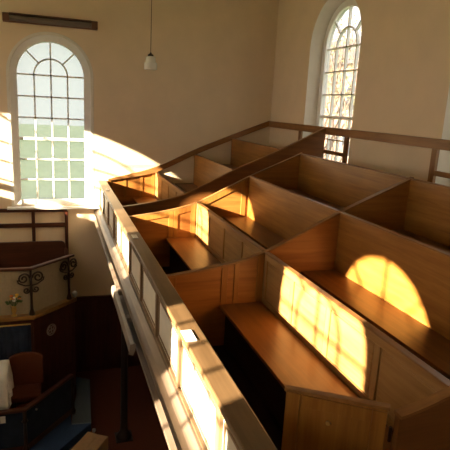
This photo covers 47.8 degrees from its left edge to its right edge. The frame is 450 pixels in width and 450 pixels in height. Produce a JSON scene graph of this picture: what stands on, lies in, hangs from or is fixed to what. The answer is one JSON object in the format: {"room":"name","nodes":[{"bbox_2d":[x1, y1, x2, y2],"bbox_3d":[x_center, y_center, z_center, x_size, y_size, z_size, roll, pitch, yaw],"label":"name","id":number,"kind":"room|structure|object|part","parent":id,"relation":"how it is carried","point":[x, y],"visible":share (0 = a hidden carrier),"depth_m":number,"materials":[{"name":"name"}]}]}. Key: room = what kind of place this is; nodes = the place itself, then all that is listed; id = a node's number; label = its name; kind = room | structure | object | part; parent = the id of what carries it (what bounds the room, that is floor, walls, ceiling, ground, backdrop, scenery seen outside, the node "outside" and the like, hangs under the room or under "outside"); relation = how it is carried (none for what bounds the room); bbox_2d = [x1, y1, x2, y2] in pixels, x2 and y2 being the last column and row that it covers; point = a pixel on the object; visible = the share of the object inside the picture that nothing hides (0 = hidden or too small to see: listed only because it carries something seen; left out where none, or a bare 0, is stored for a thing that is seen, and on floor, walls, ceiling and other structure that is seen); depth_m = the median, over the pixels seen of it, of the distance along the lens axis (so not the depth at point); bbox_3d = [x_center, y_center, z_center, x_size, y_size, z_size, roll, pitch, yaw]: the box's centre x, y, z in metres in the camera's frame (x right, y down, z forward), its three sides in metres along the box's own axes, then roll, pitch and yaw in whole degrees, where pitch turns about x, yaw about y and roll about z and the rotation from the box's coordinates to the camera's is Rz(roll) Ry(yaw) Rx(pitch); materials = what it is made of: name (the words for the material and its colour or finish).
{"room":"house of worship","nodes":[
{"label":"house of worship","id":0,"kind":"room"},
{"bbox_2d":[69,365,168,449],"bbox_3d":[-1.167,4.873,3.537,9.480,0.200,15.680,-1,14,-18],"label":"floor","id":1,"kind":"structure","parent":0,"point":[143,421],"depth_m":9.29,"materials":[{"name":"red carpet"}]},
{"bbox_2d":[9,403,28,408],"bbox_3d":[-3.933,3.356,8.108,2.700,0.400,0.850,-1,14,-18],"label":"platform","id":2,"kind":"object","parent":1,"relation":"on","point":[25,404],"visible":0.02,"depth_m":8.60,"materials":[{"name":"red carpet"}]},
{"bbox_2d":[9,352,43,408],"bbox_3d":[-3.257,2.631,8.307,0.540,0.990,0.470,-1,14,-18],"label":"chair","id":3,"kind":"object","parent":2,"relation":"on","point":[27,367],"visible":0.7,"depth_m":8.39,"materials":[{"name":"red fabric"}]},
{"bbox_3d":[-3.252,2.746,8.299,0.460,0.090,0.400,-1,14,-18],"label":"seat","id":4,"kind":"part","parent":3,"relation":"part of","materials":[{"name":"red fabric"}]},
{"bbox_3d":[-3.308,2.381,8.444,0.540,0.570,0.070,-1,14,-18],"label":"backrest","id":5,"kind":"part","parent":3,"relation":"part of","materials":[{"name":"red fabric"}]},
{"bbox_3d":[-3.887,2.699,7.845,0.950,1.000,0.400,-1,14,-18],"label":"table","id":6,"kind":"object","parent":2,"relation":"on","visible":0},
{"bbox_2d":[0,359,13,409],"bbox_3d":[-3.847,2.506,7.775,1.095,0.606,0.504,-1,14,-18],"label":"table cloth","id":7,"kind":"object","parent":6,"relation":"on","point":[6,375],"visible":0.94,"depth_m":7.74,"materials":[{"name":"white fabric"}]},
{"bbox_2d":[0,254,76,403],"bbox_3d":[-4.021,1.980,8.676,2.951,2.810,0.932,-1,14,-18],"label":"pulpit","id":8,"kind":"object","parent":1,"relation":"on","point":[44,322],"visible":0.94,"depth_m":8.67,"materials":[{"name":"brown wood"}]},
{"bbox_2d":[5,294,22,316],"bbox_3d":[-3.434,1.306,8.264,0.269,0.387,0.113,1,13,-8],"label":"flower vase","id":9,"kind":"object","parent":8,"relation":"on","point":[13,307],"visible":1,"depth_m":8.25,"materials":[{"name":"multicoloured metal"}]},
{"bbox_3d":[-4.194,1.662,8.078,2.060,0.023,0.023,-1,14,-18],"label":"curtain rod","id":10,"kind":"part","parent":8,"relation":"part of","materials":[{"name":"gold metal"}]},
{"bbox_2d":[0,325,31,359],"bbox_3d":[-4.171,2.127,8.199,1.960,0.925,0.030,-1,14,-18],"label":"curtain","id":11,"kind":"object","parent":8,"relation":"hanging from","point":[14,339],"depth_m":8.38,"materials":[{"name":"blue fabric"}]},
{"bbox_2d":[0,241,67,267],"bbox_3d":[-4.199,1.192,9.217,2.590,1.680,0.500,-1,14,-18],"label":"bench","id":12,"kind":"object","parent":8,"relation":"on","point":[29,253],"visible":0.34,"depth_m":9.45,"materials":[{"name":"brown wood"}]},
{"bbox_3d":[-3.836,0.702,8.101,2.974,0.045,0.568,-5,15,-31],"label":"handrail","id":13,"kind":"part","parent":8,"relation":"part of","materials":[{"name":"brown wood"}]},
{"bbox_3d":[-3.013,2.309,9.033,0.019,1.715,0.962,9,14,25],"label":"panel frame","id":14,"kind":"part","parent":8,"relation":"part of","materials":[{"name":"brown wood"}]},
{"bbox_2d":[30,377,90,449],"bbox_3d":[-3.371,3.506,8.132,1.673,0.154,3.941,12,16,34],"label":"step","id":15,"kind":"structure","parent":1,"relation":"on","point":[67,433],"depth_m":8.52,"materials":[{"name":"blue carpet"}]},
{"bbox_2d":[0,374,75,449],"bbox_3d":[-3.641,3.126,7.737,2.983,0.735,0.732,-6,16,-35],"label":"rail","id":16,"kind":"object","parent":15,"relation":"on","point":[24,427],"visible":1,"depth_m":8.02,"materials":[{"name":"brown wood"}]},
{"bbox_2d":[0,416,5,423],"bbox_3d":[-3.331,2.921,7.606,0.075,0.115,0.007,-1,14,-18],"label":"folded cloth","id":17,"kind":"object","parent":16,"relation":"hanging from","point":[2,418],"visible":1,"depth_m":7.60,"materials":[{"name":"white fabric"}]},
{"bbox_3d":[-3.058,3.173,7.777,0.100,0.685,0.100,-1,14,-18],"label":"post","id":18,"kind":"part","parent":16,"relation":"part of","materials":[{"name":"brown wood"}]},
{"bbox_3d":[-3.643,2.790,7.667,2.961,0.050,0.696,-6,16,-35],"label":"rail","id":19,"kind":"part","parent":16,"relation":"part of","materials":[{"name":"brown wood"}]},
{"bbox_3d":[-2.649,2.954,8.816,0.100,0.685,0.100,-1,14,-18],"label":"post","id":20,"kind":"part","parent":16,"relation":"part of","materials":[{"name":"brown wood"}]},
{"bbox_2d":[71,432,107,449],"bbox_3d":[-2.094,3.542,7.732,0.360,0.400,0.620,7,14,15],"label":"cardboard box","id":21,"kind":"object","parent":1,"relation":"on","point":[89,441],"visible":1,"depth_m":7.80,"materials":[{"name":"brown cardboard"}]},
{"bbox_2d":[114,327,132,442],"bbox_3d":[-1.629,2.116,8.224,0.280,2.999,0.280,-1,14,-18],"label":"column","id":22,"kind":"structure","parent":1,"relation":"on","point":[124,435],"depth_m":8.35,"materials":[{"name":"black metal"}]},
{"bbox_3d":[-1.707,3.569,8.561,0.280,0.012,0.280,-1,14,-18],"label":"plate","id":23,"kind":"part","parent":22,"relation":"part of","materials":[{"name":"black paint"}]},
{"bbox_2d":[0,0,278,296],"bbox_3d":[-3.319,-1.322,9.580,9.480,8.900,0.340,-1,14,-18],"label":"wall","id":24,"kind":"structure","parent":0,"point":[212,81],"depth_m":9.81,"materials":[{"name":"beige paint"}]},
{"bbox_2d":[0,209,68,253],"bbox_3d":[-5.043,0.388,9.202,4.215,1.363,0.068,-1,14,-18],"label":"frame","id":25,"kind":"object","parent":24,"relation":"attached to","point":[33,224],"visible":0.67,"depth_m":9.58,"materials":[{"name":"brown wood"}]},
{"bbox_3d":[-5.051,0.038,9.122,4.165,0.080,0.048,-1,14,-18],"label":"rail","id":26,"kind":"part","parent":25,"relation":"part of","materials":[{"name":"brown wood"}]},
{"bbox_3d":[-5.016,-0.244,9.053,4.200,0.063,0.068,-1,14,-18],"label":"rail","id":27,"kind":"part","parent":25,"relation":"part of","materials":[{"name":"brown wood"}]},
{"bbox_3d":[-3.622,0.044,9.604,0.060,0.599,0.053,-1,14,-18],"label":"post","id":28,"kind":"part","parent":25,"relation":"part of","materials":[{"name":"brown wood"}]},
{"bbox_3d":[-3.076,0.371,9.871,0.060,1.299,0.053,-1,14,-18],"label":"post","id":29,"kind":"part","parent":25,"relation":"part of","materials":[{"name":"brown wood"}]},
{"bbox_2d":[2,12,97,30],"bbox_3d":[-3.033,-3.556,8.862,1.570,0.150,0.128,-1,14,-18],"label":"wall heater","id":30,"kind":"object","parent":24,"relation":"attached to","point":[6,16],"visible":1,"depth_m":8.82,"materials":[{"name":"metal"}]},
{"bbox_2d":[6,32,99,209],"bbox_3d":[-3.195,-1.891,9.404,1.650,3.170,0.480,-1,14,-18],"label":"window","id":31,"kind":"structure","parent":24,"relation":"in","point":[50,85],"depth_m":9.38,"materials":[{"name":"white paint"}]},
{"bbox_3d":[-3.205,-1.884,9.402,1.150,2.845,0.001,-1,14,-18],"label":"pane","id":32,"kind":"part","parent":31,"relation":"part of","materials":[{"name":"clear glass"}]},
{"bbox_3d":[-3.223,-0.330,9.600,1.650,0.040,0.139,-1,14,-18],"label":"sill","id":33,"kind":"part","parent":31,"relation":"part of","materials":[{"name":"white paint"}]},
{"bbox_2d":[75,294,140,371],"bbox_3d":[-1.324,2.207,10.914,4.470,1.640,0.068,-1,14,-18],"label":"panelling","id":34,"kind":"structure","parent":24,"relation":"attached to","point":[97,322],"depth_m":10.46,"materials":[{"name":"brown wood"}]},
{"bbox_2d":[108,173,154,205],"bbox_3d":[-1.853,-0.585,10.064,0.915,0.940,0.018,-1,14,-18],"label":"panelling","id":35,"kind":"object","parent":24,"relation":"attached to","point":[125,190],"visible":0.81,"depth_m":10.05,"materials":[{"name":"brown wood"}]},
{"bbox_2d":[108,121,268,180],"bbox_3d":[-0.677,-1.514,10.213,3.280,1.273,0.048,-1,14,-18],"label":"wall rail","id":36,"kind":"object","parent":24,"relation":"attached to","point":[265,124],"visible":1,"depth_m":10.22,"materials":[{"name":"brown wood"}]},
{"bbox_2d":[161,266,282,449],"bbox_3d":[0.694,0.499,6.271,3.348,1.270,9.098,-1,14,-18],"label":"floor","id":37,"kind":"structure","parent":0,"point":[262,413],"depth_m":4.12,"materials":[{"name":"black wood"}]},
{"bbox_2d":[133,172,185,203],"bbox_3d":[-1.222,-0.315,9.049,0.481,0.940,2.390,-1,14,-18],"label":"pew","id":38,"kind":"object","parent":37,"relation":"on","point":[164,188],"visible":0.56,"depth_m":9.54,"materials":[{"name":"brown wood"}]},
{"bbox_3d":[-1.245,-0.261,9.055,0.437,0.030,2.390,-1,14,-18],"label":"seat","id":39,"kind":"part","parent":38,"relation":"part of","materials":[{"name":"brown wood"}]},
{"bbox_3d":[-1.287,-0.719,9.877,0.006,0.353,0.466,-1,14,-18],"label":"raised panel","id":40,"kind":"part","parent":38,"relation":"part of","materials":[{"name":"brown wood"}]},
{"bbox_3d":[-1.107,-0.586,9.345,0.006,0.353,0.505,-1,14,-18],"label":"raised panel","id":41,"kind":"part","parent":38,"relation":"part of","materials":[{"name":"brown wood"}]},
{"bbox_3d":[-0.994,-0.770,9.012,0.053,0.015,2.390,-1,14,-18],"label":"cap rail","id":42,"kind":"part","parent":38,"relation":"part of","materials":[{"name":"brown wood"}]},
{"bbox_3d":[-0.921,-0.448,8.794,0.006,0.353,0.505,-1,14,-18],"label":"raised panel","id":43,"kind":"part","parent":38,"relation":"part of","materials":[{"name":"brown wood"}]},
{"bbox_2d":[94,180,276,449],"bbox_3d":[-1.026,0.667,5.730,0.235,1.007,9.095,-1,14,-18],"label":"balcony railing","id":44,"kind":"object","parent":37,"relation":"attached to","point":[198,404],"visible":0.99,"depth_m":3.78,"materials":[{"name":"brown wood"}]},
{"bbox_3d":[-2.293,-0.480,9.541,0.014,0.410,0.582,-1,14,-18],"label":"panel","id":45,"kind":"part","parent":44,"relation":"part of","materials":[{"name":"white paint"}]},
{"bbox_3d":[-2.059,-0.307,8.850,0.014,0.410,0.802,-1,14,-18],"label":"panel","id":46,"kind":"part","parent":44,"relation":"part of","materials":[{"name":"beige wood"}]},
{"bbox_3d":[-1.792,-0.108,8.057,0.014,0.410,0.802,-1,14,-18],"label":"panel","id":47,"kind":"part","parent":44,"relation":"part of","materials":[{"name":"beige wood"}]},
{"bbox_3d":[-1.524,0.090,7.264,0.014,0.410,0.802,-1,14,-18],"label":"panel","id":48,"kind":"part","parent":44,"relation":"part of","materials":[{"name":"beige wood"}]},
{"bbox_2d":[111,285,135,355],"bbox_3d":[-1.080,0.979,5.521,0.151,0.130,1.624,-1,14,-18],"label":"heater","id":49,"kind":"object","parent":44,"relation":"attached to","point":[124,319],"visible":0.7,"depth_m":5.31,"materials":[{"name":"white metal"}]},
{"bbox_3d":[-1.267,0.289,6.468,0.008,0.345,0.732,-1,14,-18],"label":"panel moulding","id":50,"kind":"part","parent":44,"relation":"part of","materials":[{"name":"brown wood"}]},
{"bbox_3d":[-1.256,0.288,6.471,0.014,0.410,0.802,-1,14,-18],"label":"panel","id":51,"kind":"part","parent":44,"relation":"part of","materials":[{"name":"beige wood"}]},
{"bbox_3d":[-0.999,0.487,5.675,0.008,0.345,0.732,-1,14,-18],"label":"panel moulding","id":52,"kind":"part","parent":44,"relation":"part of","materials":[{"name":"brown wood"}]},
{"bbox_3d":[-0.988,0.487,5.679,0.014,0.410,0.802,-1,14,-18],"label":"panel","id":53,"kind":"part","parent":44,"relation":"part of","materials":[{"name":"white paint"}]},
{"bbox_3d":[-0.720,0.685,4.886,0.014,0.410,0.802,-1,14,-18],"label":"panel","id":54,"kind":"part","parent":44,"relation":"part of","materials":[{"name":"beige wood"}]},
{"bbox_3d":[-0.731,0.686,4.882,0.008,0.345,0.732,-1,14,-18],"label":"panel moulding","id":55,"kind":"part","parent":44,"relation":"part of","materials":[{"name":"brown wood"}]},
{"bbox_3d":[-0.452,0.883,4.093,0.014,0.410,0.802,-1,14,-18],"label":"panel","id":56,"kind":"part","parent":44,"relation":"part of","materials":[{"name":"beige wood"}]},
{"bbox_3d":[-0.463,0.884,4.090,0.008,0.345,0.732,-1,14,-18],"label":"panel moulding","id":57,"kind":"part","parent":44,"relation":"part of","materials":[{"name":"brown wood"}]},
{"bbox_3d":[-0.243,0.738,3.390,0.072,0.006,0.160,-1,14,-18],"label":"number plate","id":58,"kind":"part","parent":44,"relation":"part of","materials":[{"name":"white ceramic"}]},
{"bbox_3d":[-0.168,1.093,3.254,0.014,0.410,0.902,-1,14,-18],"label":"panel","id":59,"kind":"part","parent":44,"relation":"part of","materials":[{"name":"white paint"}]},
{"bbox_3d":[-0.179,1.094,3.251,0.008,0.345,0.832,-1,14,-18],"label":"panel moulding","id":60,"kind":"part","parent":44,"relation":"part of","materials":[{"name":"brown wood"}]},
{"bbox_3d":[0.131,1.315,2.369,0.014,0.410,0.902,-1,14,-18],"label":"panel","id":61,"kind":"part","parent":44,"relation":"part of","materials":[{"name":"white wood"}]},
{"bbox_3d":[0.120,1.315,2.366,0.008,0.345,0.832,-1,14,-18],"label":"panel moulding","id":62,"kind":"part","parent":44,"relation":"part of","materials":[{"name":"brown wood"}]},
{"bbox_2d":[175,154,232,191],"bbox_3d":[-0.435,-0.659,9.229,0.421,1.030,2.390,-1,14,-18],"label":"pew","id":63,"kind":"object","parent":37,"relation":"on","point":[206,170],"visible":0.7,"depth_m":9.62,"materials":[{"name":"brown wood"}]},
{"bbox_3d":[-0.462,-0.561,9.245,0.377,0.030,2.390,-1,14,-18],"label":"seat","id":64,"kind":"part","parent":63,"relation":"part of","materials":[{"name":"brown wood"}]},
{"bbox_3d":[-0.259,-0.656,9.289,0.033,1.015,2.390,-1,14,-18],"label":"panel","id":65,"kind":"part","parent":63,"relation":"part of","materials":[{"name":"brown wood"}]},
{"bbox_3d":[-0.234,-1.157,9.173,0.053,0.015,2.390,-1,14,-18],"label":"cap rail","id":66,"kind":"part","parent":63,"relation":"part of","materials":[{"name":"brown wood"}]},
{"bbox_2d":[166,202,264,272],"bbox_3d":[-0.226,0.422,6.104,0.481,0.940,2.480,-1,14,-18],"label":"pew","id":67,"kind":"object","parent":37,"relation":"on","point":[216,241],"visible":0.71,"depth_m":6.38,"materials":[{"name":"brown wood"}]},
{"bbox_3d":[-0.250,0.476,6.110,0.437,0.030,2.480,-1,14,-18],"label":"seat","id":68,"kind":"part","parent":67,"relation":"part of","materials":[{"name":"brown wood"}]},
{"bbox_3d":[-0.302,0.010,6.963,0.006,0.353,0.488,-1,14,-18],"label":"raised panel","id":69,"kind":"part","parent":67,"relation":"part of","materials":[{"name":"brown wood"}]},
{"bbox_3d":[-0.115,0.148,6.410,0.006,0.353,0.528,-1,14,-18],"label":"raised panel","id":70,"kind":"part","parent":67,"relation":"part of","materials":[{"name":"brown wood"}]},
{"bbox_3d":[-0.016,0.424,6.176,0.021,0.925,2.480,-1,14,-18],"label":"panel","id":71,"kind":"part","parent":67,"relation":"part of","materials":[{"name":"brown wood"}]},
{"bbox_3d":[0.001,-0.033,6.067,0.053,0.015,2.480,-1,14,-18],"label":"cap rail","id":72,"kind":"part","parent":67,"relation":"part of","materials":[{"name":"brown wood"}]},
{"bbox_3d":[0.079,0.291,5.838,0.006,0.353,0.528,-1,14,-18],"label":"raised panel","id":73,"kind":"part","parent":67,"relation":"part of","materials":[{"name":"brown wood"}]},
{"bbox_3d":[0.265,0.430,5.285,0.006,0.353,0.488,-1,14,-18],"label":"raised panel","id":74,"kind":"part","parent":67,"relation":"part of","materials":[{"name":"brown wood"}]},
{"bbox_2d":[129,153,302,266],"bbox_3d":[-0.111,-0.236,7.345,2.559,1.671,0.060,-1,14,-18],"label":"wall","id":75,"kind":"structure","parent":37,"relation":"on","point":[154,228],"depth_m":7.27,"materials":[{"name":"brown wood"}]},
{"bbox_3d":[-0.859,-0.052,7.112,0.915,0.480,0.012,-1,14,-18],"label":"door frame","id":76,"kind":"part","parent":75,"relation":"part of","materials":[{"name":"brown wood"}]},
{"bbox_3d":[-0.092,-0.590,7.263,2.559,0.944,0.060,-1,14,-18],"label":"cap rail","id":77,"kind":"part","parent":75,"relation":"part of","materials":[{"name":"brown wood"}]},
{"bbox_3d":[-0.017,-0.393,7.311,0.675,0.542,0.012,-1,14,-18],"label":"panel frame","id":78,"kind":"part","parent":75,"relation":"part of","materials":[{"name":"brown wood"}]},
{"bbox_2d":[123,127,325,215],"bbox_3d":[0.034,-0.583,8.067,3.304,2.035,0.060,-1,14,-18],"label":"wall","id":79,"kind":"structure","parent":37,"relation":"on","point":[312,144],"depth_m":8.05,"materials":[{"name":"brown wood"}]},
{"bbox_2d":[223,138,279,168],"bbox_3d":[0.324,-1.036,9.392,0.421,0.970,2.390,-1,14,-18],"label":"pew","id":80,"kind":"object","parent":37,"relation":"on","point":[243,152],"visible":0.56,"depth_m":9.71,"materials":[{"name":"brown wood"}]},
{"bbox_3d":[0.299,-0.968,9.400,0.377,0.030,2.390,-1,14,-18],"label":"seat","id":81,"kind":"part","parent":80,"relation":"part of","materials":[{"name":"brown wood"}]},
{"bbox_3d":[0.500,-1.033,9.452,0.033,0.955,2.390,-1,14,-18],"label":"panel","id":82,"kind":"part","parent":80,"relation":"part of","materials":[{"name":"brown wood"}]},
{"bbox_3d":[0.523,-1.505,9.342,0.053,0.015,2.390,-1,14,-18],"label":"cap rail","id":83,"kind":"part","parent":80,"relation":"part of","materials":[{"name":"brown wood"}]},
{"bbox_2d":[223,176,338,248],"bbox_3d":[0.560,0.078,6.284,0.421,1.030,2.480,-1,14,-18],"label":"pew","id":84,"kind":"object","parent":37,"relation":"on","point":[275,214],"visible":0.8,"depth_m":6.42,"materials":[{"name":"brown wood"}]},
{"bbox_3d":[0.534,0.175,6.300,0.377,0.030,2.480,-1,14,-18],"label":"seat","id":85,"kind":"part","parent":84,"relation":"part of","materials":[{"name":"brown wood"}]},
{"bbox_3d":[0.736,0.081,6.344,0.033,1.015,2.480,-1,14,-18],"label":"panel","id":86,"kind":"part","parent":84,"relation":"part of","materials":[{"name":"brown wood"}]},
{"bbox_3d":[0.761,-0.420,6.228,0.053,0.015,2.480,-1,14,-18],"label":"cap rail","id":87,"kind":"part","parent":84,"relation":"part of","materials":[{"name":"brown wood"}]},
{"bbox_2d":[166,177,413,345],"bbox_3d":[0.675,0.345,5.022,2.559,1.671,0.060,-1,14,-18],"label":"wall","id":88,"kind":"structure","parent":37,"relation":"on","point":[202,291],"depth_m":4.94,"materials":[{"name":"brown wood"}]},
{"bbox_3d":[-0.071,0.524,4.789,0.920,0.471,0.012,-1,14,-18],"label":"door frame","id":89,"kind":"part","parent":88,"relation":"part of","materials":[{"name":"brown wood"}]},
{"bbox_3d":[0.694,-0.008,4.941,2.559,0.944,0.060,-1,14,-18],"label":"cap rail","id":90,"kind":"part","parent":88,"relation":"part of","materials":[{"name":"brown wood"}]},
{"bbox_2d":[219,252,449,449],"bbox_3d":[0.558,1.002,3.786,0.481,0.940,2.470,-1,14,-18],"label":"pew","id":91,"kind":"object","parent":37,"relation":"on","point":[300,335],"visible":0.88,"depth_m":3.79,"materials":[{"name":"brown wood"}]},
{"bbox_3d":[0.483,0.591,4.641,0.006,0.353,0.486,-1,14,-18],"label":"raised panel","id":92,"kind":"part","parent":91,"relation":"part of","materials":[{"name":"brown wood"}]},
{"bbox_3d":[0.534,1.056,3.792,0.437,0.030,2.470,-1,14,-18],"label":"seat","id":93,"kind":"part","parent":91,"relation":"part of","materials":[{"name":"brown wood"}]},
{"bbox_3d":[0.669,0.729,4.090,0.006,0.353,0.526,-1,14,-18],"label":"raised panel","id":94,"kind":"part","parent":91,"relation":"part of","materials":[{"name":"brown wood"}]},
{"bbox_3d":[0.768,1.004,3.858,0.021,0.925,2.470,-1,14,-18],"label":"panel","id":95,"kind":"part","parent":91,"relation":"part of","materials":[{"name":"brown wood"}]},
{"bbox_3d":[0.862,0.871,3.521,0.006,0.353,0.526,-1,14,-18],"label":"raised panel","id":96,"kind":"part","parent":91,"relation":"part of","materials":[{"name":"brown wood"}]},
{"bbox_3d":[0.785,0.547,3.749,0.053,0.015,2.470,-1,14,-18],"label":"cap rail","id":97,"kind":"part","parent":91,"relation":"part of","materials":[{"name":"brown wood"}]},
{"bbox_3d":[1.048,1.009,2.970,0.006,0.353,0.486,-1,14,-18],"label":"raised panel","id":98,"kind":"part","parent":91,"relation":"part of","materials":[{"name":"brown wood"}]},
{"bbox_2d":[290,154,407,209],"bbox_3d":[1.320,-0.299,6.446,0.421,0.970,2.480,-1,14,-18],"label":"pew","id":99,"kind":"object","parent":37,"relation":"on","point":[335,184],"visible":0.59,"depth_m":6.54,"materials":[{"name":"brown wood"}]},
{"bbox_3d":[1.295,-0.231,6.455,0.377,0.030,2.480,-1,14,-18],"label":"seat","id":100,"kind":"part","parent":99,"relation":"part of","materials":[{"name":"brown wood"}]},
{"bbox_3d":[1.519,-0.768,6.397,0.053,0.015,2.480,-1,14,-18],"label":"cap rail","id":101,"kind":"part","parent":99,"relation":"part of","materials":[{"name":"brown wood"}]},
{"bbox_2d":[281,385,449,449],"bbox_3d":[1.516,0.915,2.764,2.406,1.671,0.323,1,13,-11],"label":"wall","id":102,"kind":"structure","parent":37,"relation":"on","point":[313,419],"depth_m":2.59,"materials":[{"name":"brown wood"}]},
{"bbox_3d":[0.542,1.300,2.681,0.508,0.818,0.009,7,14,17],"label":"door frame","id":103,"kind":"part","parent":102,"relation":"part of","materials":[{"name":"brown wood"}]},
{"bbox_3d":[0.548,1.288,2.693,0.508,0.835,0.022,7,14,17],"label":"door","id":104,"kind":"part","parent":102,"relation":"part of","materials":[{"name":"brown wood"}]},
{"bbox_3d":[1.784,0.515,2.717,1.915,0.846,0.060,-1,14,-18],"label":"cap rail","id":105,"kind":"part","parent":102,"relation":"part of","materials":[{"name":"brown wood"}]},
{"bbox_2d":[301,212,449,379],"bbox_3d":[1.344,0.658,3.966,0.421,1.030,2.470,-1,14,-18],"label":"pew","id":106,"kind":"object","parent":37,"relation":"on","point":[399,284],"visible":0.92,"depth_m":4.14,"materials":[{"name":"brown wood"}]},
{"bbox_3d":[1.318,0.756,3.981,0.377,0.030,2.470,-1,14,-18],"label":"seat","id":107,"kind":"part","parent":106,"relation":"part of","materials":[{"name":"brown wood"}]},
{"bbox_3d":[1.520,0.661,4.026,0.033,1.015,2.470,-1,14,-18],"label":"panel","id":108,"kind":"part","parent":106,"relation":"part of","materials":[{"name":"brown wood"}]},
{"bbox_3d":[1.545,0.160,3.909,0.053,0.015,2.470,-1,14,-18],"label":"cap rail","id":109,"kind":"part","parent":106,"relation":"part of","materials":[{"name":"brown wood"}]},
{"bbox_2d":[392,178,449,252],"bbox_3d":[2.103,0.281,4.128,0.421,0.970,2.470,-1,14,-18],"label":"pew","id":110,"kind":"object","parent":37,"relation":"on","point":[427,217],"visible":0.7,"depth_m":4.96,"materials":[{"name":"brown wood"}]},
{"bbox_3d":[2.079,0.349,4.137,0.377,0.030,2.470,-1,14,-18],"label":"seat","id":111,"kind":"part","parent":110,"relation":"part of","materials":[{"name":"brown wood"}]},
{"bbox_3d":[2.279,0.284,4.188,0.033,0.955,2.470,-1,14,-18],"label":"panel","id":112,"kind":"part","parent":110,"relation":"part of","materials":[{"name":"brown wood"}]},
{"bbox_3d":[2.303,-0.188,4.078,0.053,0.015,2.470,-1,14,-18],"label":"cap rail","id":113,"kind":"part","parent":110,"relation":"part of","materials":[{"name":"brown wood"}]},
{"bbox_2d":[269,0,449,180],"bbox_3d":[3.407,0.346,3.950,0.340,8.900,15.000,-1,14,-18],"label":"wall","id":114,"kind":"structure","parent":0,"point":[403,81],"depth_m":6.90,"materials":[{"name":"beige paint"}]},
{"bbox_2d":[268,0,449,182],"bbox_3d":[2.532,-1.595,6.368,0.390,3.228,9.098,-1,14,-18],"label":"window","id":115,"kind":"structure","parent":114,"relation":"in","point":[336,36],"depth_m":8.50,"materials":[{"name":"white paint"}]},
{"bbox_3d":[1.361,-1.291,9.380,0.043,0.879,0.090,-1,14,-18],"label":"post","id":116,"kind":"part","parent":115,"relation":"part of","materials":[{"name":"brown wood"}]},
{"bbox_3d":[1.619,-1.264,8.612,0.038,0.060,1.498,-1,14,-18],"label":"rail","id":117,"kind":"part","parent":115,"relation":"part of","materials":[{"name":"brown wood"}]},
{"bbox_3d":[1.948,-2.100,8.454,0.001,2.888,1.240,-1,14,-18],"label":"pane","id":118,"kind":"part","parent":115,"relation":"part of","materials":[{"name":"clear glass"}]},
{"bbox_3d":[1.857,-0.924,7.914,0.043,0.879,0.090,-1,14,-18],"label":"post","id":119,"kind":"part","parent":115,"relation":"part of","materials":[{"name":"brown wood"}]},
{"bbox_3d":[2.319,-0.641,6.535,0.048,1.000,9.098,-1,14,-18],"label":"wall rail","id":120,"kind":"part","parent":115,"relation":"part of","materials":[{"name":"brown wood"}]},
{"bbox_3d":[2.342,-1.069,6.435,0.048,0.120,9.098,-1,14,-18],"label":"rail","id":121,"kind":"part","parent":115,"relation":"part of","materials":[{"name":"brown wood"}]},
{"bbox_3d":[2.470,-0.470,6.098,0.043,0.879,0.090,-1,14,-18],"label":"post","id":122,"kind":"part","parent":115,"relation":"part of","materials":[{"name":"brown wood"}]},
{"bbox_3d":[2.740,-0.435,5.298,0.038,0.060,1.568,-1,14,-18],"label":"rail","id":123,"kind":"part","parent":115,"relation":"part of","materials":[{"name":"brown wood"}]},
{"bbox_2d":[435,84,449,185],"bbox_3d":[2.970,-1.289,5.151,0.340,3.228,1.600,-1,14,-18],"label":"window","id":124,"kind":"structure","parent":114,"relation":"in","point":[444,156],"depth_m":5.99,"materials":[{"name":"white paint"}]},
{"bbox_3d":[-0.691,-3.979,1.483,9.480,0.200,15.680,-1,14,-18],"label":"ceiling","id":125,"kind":"structure","parent":0,"visible":0},
{"bbox_2d":[144,0,156,69],"bbox_3d":[-1.214,-4.061,8.446,0.228,2.840,0.228,-1,14,-18],"label":"pendant lamp","id":126,"kind":"object","parent":125,"relation":"hanging from","point":[150,63],"visible":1,"depth_m":8.66,"materials":[{"name":"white glass"}]},
{"bbox_3d":[-1.283,-2.789,8.741,0.228,0.225,0.228,-1,14,-18],"label":"lamp shade","id":127,"kind":"part","parent":126,"relation":"part of","materials":[{"name":"white glass"}]},
{"bbox_3d":[-1.207,-4.197,8.414,0.011,2.560,0.012,-1,14,-18],"label":"cord","id":128,"kind":"part","parent":126,"relation":"part of","materials":[{"name":"black"}]}
]}

